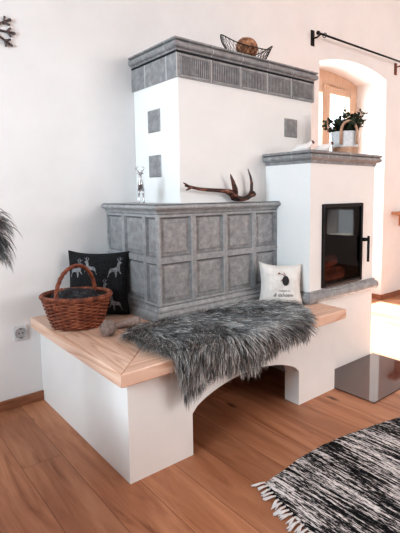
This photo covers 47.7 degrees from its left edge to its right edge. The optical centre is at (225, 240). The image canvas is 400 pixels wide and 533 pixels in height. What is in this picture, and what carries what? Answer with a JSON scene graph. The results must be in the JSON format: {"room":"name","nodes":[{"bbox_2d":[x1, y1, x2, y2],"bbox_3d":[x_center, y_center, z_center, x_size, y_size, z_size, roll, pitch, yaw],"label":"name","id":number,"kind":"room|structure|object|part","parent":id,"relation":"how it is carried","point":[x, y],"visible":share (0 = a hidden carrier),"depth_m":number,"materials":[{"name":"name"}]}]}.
{"room":"traditional dwelling","nodes":[
{"label":"traditional dwelling","id":0,"kind":"room"},
{"bbox_2d":[0,0,399,401],"bbox_3d":[-0.093,-0.880,3.425,7.600,3.300,0.420,-6,8,-40],"label":"wall","id":1,"kind":"structure","parent":0,"point":[67,117],"depth_m":2.60,"materials":[{"name":"paint"}]},
{"bbox_2d":[0,16,15,46],"bbox_3d":[-1.163,-1.041,2.204,0.261,0.150,0.020,-6,8,-40],"label":"snowflake ornament","id":2,"kind":"object","parent":1,"relation":"attached to","point":[4,21],"visible":1,"depth_m":2.26,"materials":[{"name":"brown metal"}]},
{"bbox_2d":[13,325,27,340],"bbox_3d":[-1.095,0.492,2.415,0.072,0.076,0.013,-6,8,-40],"label":"wall socket","id":3,"kind":"object","parent":1,"relation":"attached to","point":[19,332],"visible":1,"depth_m":2.41,"materials":[{"name":"white plastic"}]},
{"bbox_2d":[0,390,43,411],"bbox_3d":[-1.921,0.946,1.750,2.386,0.051,0.016,-6,8,-40],"label":"baseboard","id":4,"kind":"structure","parent":1,"relation":"attached to","point":[19,401],"depth_m":2.44,"materials":[{"name":"brown wood"}]},
{"bbox_2d":[319,69,356,150],"bbox_3d":[0.996,-0.527,4.573,1.095,2.337,0.133,-6,8,-40],"label":"window","id":5,"kind":"structure","parent":1,"relation":"in","point":[330,84],"depth_m":4.51,"materials":[{"name":"brown wood"}]},
{"bbox_3d":[0.802,-0.452,4.433,0.488,2.168,0.065,-6,8,-40],"label":"sash","id":6,"kind":"part","parent":5,"relation":"part of","materials":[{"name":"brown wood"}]},
{"bbox_3d":[0.976,-0.530,4.597,1.095,2.337,0.070,-6,8,-40],"label":"frame","id":7,"kind":"part","parent":5,"relation":"part of","materials":[{"name":"brown wood"}]},
{"bbox_3d":[1.173,-0.488,4.747,0.488,2.168,0.065,-6,8,-40],"label":"sash","id":8,"kind":"part","parent":5,"relation":"part of","materials":[{"name":"brown wood"}]},
{"bbox_2d":[311,30,399,74],"bbox_3d":[1.615,-1.759,4.453,2.342,0.150,0.106,-6,8,-40],"label":"curtain rod","id":9,"kind":"object","parent":1,"relation":"attached to","point":[318,33],"visible":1,"depth_m":3.93,"materials":[{"name":"black metal"}]},
{"bbox_3d":[1.647,-1.786,4.437,2.310,0.017,0.016,-6,8,-40],"label":"rod","id":10,"kind":"part","parent":9,"relation":"part of","materials":[{"name":"black metal"}]},
{"bbox_2d":[372,290,399,299],"bbox_3d":[2.186,0.518,5.446,1.736,0.051,0.356,-6,8,-40],"label":"baseboard","id":11,"kind":"structure","parent":1,"relation":"attached to","point":[397,292],"depth_m":4.83,"materials":[{"name":"brown wood"}]},
{"bbox_2d":[391,211,399,224],"bbox_3d":[2.158,-0.265,5.059,0.960,0.152,0.110,-6,8,-40],"label":"wall shelf","id":12,"kind":"object","parent":1,"relation":"attached to","point":[397,212],"visible":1,"depth_m":4.76,"materials":[{"name":"brown wood"}]},
{"bbox_2d":[0,295,399,532],"bbox_3d":[1.767,0.969,1.440,7.600,0.001,6.151,-6,8,-40],"label":"floor","id":13,"kind":"structure","parent":0,"point":[245,434],"depth_m":1.91,"materials":[{"name":"brown wood"}]},
{"bbox_2d":[30,303,345,483],"bbox_3d":[-0.183,0.636,2.530,1.407,0.473,1.041,-6,8,-40],"label":"bench","id":14,"kind":"object","parent":13,"relation":"on","point":[124,400],"visible":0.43,"depth_m":1.95,"materials":[{"name":"paint"}]},
{"bbox_2d":[39,264,112,330],"bbox_3d":[-0.751,0.270,2.274,0.357,0.314,0.308,-1,6,-2],"label":"wicker basket","id":15,"kind":"object","parent":14,"relation":"on","point":[77,314],"visible":0.9,"depth_m":2.18,"materials":[{"name":"brown"}]},
{"bbox_3d":[-0.751,0.220,2.268,0.022,0.212,0.302,2,7,24],"label":"handle","id":16,"kind":"part","parent":15,"relation":"part of","materials":[{"name":"brown wicker"}]},
{"bbox_2d":[51,288,102,298],"bbox_3d":[-0.748,0.302,2.276,0.283,0.134,0.229,-1,6,-2],"label":"throw","id":17,"kind":"object","parent":15,"relation":"in","point":[68,293],"visible":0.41,"depth_m":2.23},
{"bbox_2d":[68,250,129,313],"bbox_3d":[-0.700,0.228,2.491,0.342,0.353,0.126,-1,6,-4],"label":"cushion","id":18,"kind":"object","parent":14,"relation":"on","point":[110,270],"visible":0.72,"depth_m":2.46,"materials":[{"name":"black fabric"}]},
{"bbox_2d":[71,259,81,277],"bbox_3d":[-0.811,0.148,2.462,0.069,0.103,0.026,-1,-5,-2],"label":"print","id":19,"kind":"object","parent":18,"relation":"attached to","point":[76,272],"depth_m":2.46},
{"bbox_2d":[84,257,96,274],"bbox_3d":[-0.736,0.136,2.460,0.073,0.101,0.022,-1,-5,-2],"label":"print","id":20,"kind":"object","parent":18,"relation":"attached to","point":[91,262],"depth_m":2.46},
{"bbox_2d":[107,258,121,276],"bbox_3d":[-0.603,0.144,2.468,0.081,0.112,0.023,-1,-5,-2],"label":"print","id":21,"kind":"object","parent":18,"relation":"attached to","point":[114,265],"depth_m":2.47},
{"bbox_2d":[109,292,122,310],"bbox_3d":[-0.596,0.325,2.450,0.077,0.108,0.009,-1,6,-4],"label":"print","id":22,"kind":"object","parent":18,"relation":"attached to","point":[116,300],"depth_m":2.45},
{"bbox_2d":[100,320,116,335],"bbox_3d":[-0.548,0.407,2.111,0.077,0.076,0.077,-6,8,-40],"label":"yarn ball","id":23,"kind":"object","parent":14,"relation":"on","point":[108,327],"visible":1,"depth_m":2.09,"materials":[{"name":"beige fabric"}]},
{"bbox_2d":[116,316,140,328],"bbox_3d":[-0.490,0.404,2.238,0.133,0.052,0.052,-4,7,-30],"label":"cone","id":24,"kind":"object","parent":14,"relation":"on","point":[129,322],"visible":0.8,"depth_m":2.23,"materials":[{"name":"grey"}]},
{"bbox_2d":[118,298,318,410],"bbox_3d":[0.024,0.512,2.237,1.094,0.299,0.558,-6,8,-40],"label":"sheepskin","id":25,"kind":"object","parent":14,"relation":"on","point":[228,340],"visible":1,"depth_m":2.07,"materials":[{"name":"grey"}]},
{"bbox_2d":[259,262,301,303],"bbox_3d":[0.326,0.248,2.674,0.269,0.248,0.125,-1,6,-5],"label":"cushion","id":26,"kind":"object","parent":14,"relation":"on","point":[280,282],"visible":0.96,"depth_m":2.64,"materials":[{"name":"fabric"}]},
{"bbox_2d":[101,36,382,370],"bbox_3d":[0.165,-0.143,2.859,1.615,1.947,0.878,-6,8,-40],"label":"stove","id":27,"kind":"object","parent":13,"relation":"on","point":[204,113],"visible":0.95,"depth_m":2.65,"materials":[{"name":"paint"}]},
{"bbox_2d":[135,166,144,202],"bbox_3d":[-0.457,-0.303,2.437,0.048,0.198,0.089,-1,6,-5],"label":"deer figurine","id":28,"kind":"object","parent":27,"relation":"on","point":[140,186],"visible":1,"depth_m":2.42,"materials":[{"name":"silver metal"}]},
{"bbox_3d":[-0.183,-0.210,2.739,0.941,0.051,0.600,-6,8,-40],"label":"moulding","id":29,"kind":"part","parent":27,"relation":"part of","materials":[{"name":"tile"}]},
{"bbox_3d":[-0.192,0.330,2.790,0.893,0.080,0.590,-6,8,-40],"label":"plinth moulding","id":30,"kind":"part","parent":27,"relation":"part of","materials":[{"name":"grey tile"}]},
{"bbox_2d":[183,169,255,200],"bbox_3d":[-0.026,-0.321,2.581,0.551,0.195,0.054,-6,8,-43],"label":"antler mount","id":31,"kind":"object","parent":27,"relation":"on","point":[233,194],"visible":1,"depth_m":2.63,"materials":[{"name":"brown"}]},
{"bbox_3d":[0.026,-1.087,2.897,1.182,0.075,0.502,-6,8,-40],"label":"crown moulding","id":32,"kind":"part","parent":27,"relation":"part of","materials":[{"name":"grey tile"}]},
{"bbox_2d":[220,34,272,58],"bbox_3d":[0.134,-1.172,2.772,0.396,0.117,0.176,-5,7,-34],"label":"wire bowl","id":33,"kind":"object","parent":27,"relation":"on","point":[221,35],"visible":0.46,"depth_m":2.69,"materials":[{"name":"black metal"}]},
{"bbox_2d":[236,37,257,55],"bbox_3d":[0.132,-1.183,2.769,0.148,0.121,0.125,-6,8,-40],"label":"woven ball","id":34,"kind":"object","parent":33,"relation":"in","point":[245,40],"visible":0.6,"depth_m":2.72,"materials":[{"name":"brown wicker"}]},
{"bbox_2d":[291,140,314,150],"bbox_3d":[0.471,-0.581,2.771,0.159,0.072,0.052,-1,6,-5],"label":"bird figurine","id":35,"kind":"object","parent":27,"relation":"on","point":[305,146],"visible":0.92,"depth_m":2.75,"materials":[{"name":"white ceramic"}]},
{"bbox_3d":[0.488,-0.538,3.106,0.746,0.075,0.865,-6,8,-40],"label":"cornice moulding","id":36,"kind":"part","parent":27,"relation":"part of","materials":[{"name":"grey tile"}]},
{"bbox_2d":[313,141,333,150],"bbox_3d":[0.605,-0.589,2.838,0.159,0.072,0.052,-1,6,-5],"label":"bird figurine","id":37,"kind":"object","parent":27,"relation":"on","point":[326,147],"visible":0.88,"depth_m":2.82,"materials":[{"name":"white ceramic"}]},
{"bbox_3d":[0.684,0.305,2.974,0.736,0.072,0.276,-6,8,-40],"label":"ledge moulding","id":38,"kind":"part","parent":27,"relation":"part of","materials":[{"name":"grey tile"}]},
{"bbox_3d":[0.735,0.018,2.855,0.420,0.512,0.032,-6,8,-40],"label":"fire door","id":39,"kind":"part","parent":27,"relation":"part of","materials":[{"name":"black metal"}]},
{"bbox_3d":[0.739,0.018,2.851,0.380,0.467,0.006,-6,8,-40],"label":"glass","id":40,"kind":"part","parent":27,"relation":"part of","materials":[{"name":"black glass"}]},
{"bbox_2d":[331,120,359,152],"bbox_3d":[0.791,-0.678,2.985,0.184,0.217,0.206,-1,6,0],"label":"planter","id":41,"kind":"object","parent":27,"relation":"on","point":[344,141],"visible":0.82,"depth_m":2.91,"materials":[{"name":"wicker"}]},
{"bbox_2d":[322,107,367,132],"bbox_3d":[0.782,-0.786,2.960,0.291,0.187,0.322,-6,8,-40],"label":"leafy plant","id":42,"kind":"object","parent":41,"relation":"on","point":[337,123],"visible":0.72,"depth_m":2.94,"materials":[{"name":"green plant"}]},
{"bbox_3d":[0.791,-0.698,2.891,0.122,0.158,0.023,-1,6,0],"label":"handle","id":43,"kind":"part","parent":41,"relation":"part of","materials":[{"name":"wood"}]},
{"bbox_3d":[0.925,0.052,2.974,0.040,0.170,0.038,-6,8,-40],"label":"handle","id":44,"kind":"part","parent":27,"relation":"part of","materials":[{"name":"black metal"}]},
{"bbox_2d":[251,417,399,532],"bbox_3d":[1.076,0.926,1.839,1.863,0.013,1.030,-5,7,-34],"label":"rug","id":45,"kind":"object","parent":13,"relation":"on","point":[350,483],"visible":1,"depth_m":1.74,"materials":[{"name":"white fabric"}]},
{"bbox_2d":[334,353,399,402],"bbox_3d":[0.919,0.831,2.804,0.673,0.006,0.423,-6,8,-40],"label":"plate","id":46,"kind":"object","parent":13,"relation":"on","point":[373,377],"visible":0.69,"depth_m":2.75,"materials":[{"name":"clear glass"}]},
{"bbox_3d":[-0.898,0.462,1.153,0.587,1.121,0.504,-6,8,-40],"label":"dining chair","id":47,"kind":"object","parent":13,"relation":"on","visible":0},
{"bbox_2d":[0,209,21,271],"bbox_3d":[-0.977,-0.036,1.339,0.690,0.349,0.223,-6,8,-40],"label":"fur throw","id":48,"kind":"object","parent":47,"relation":"on","point":[4,242],"visible":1,"depth_m":1.49,"materials":[{"name":"grey fabric"}]}
]}

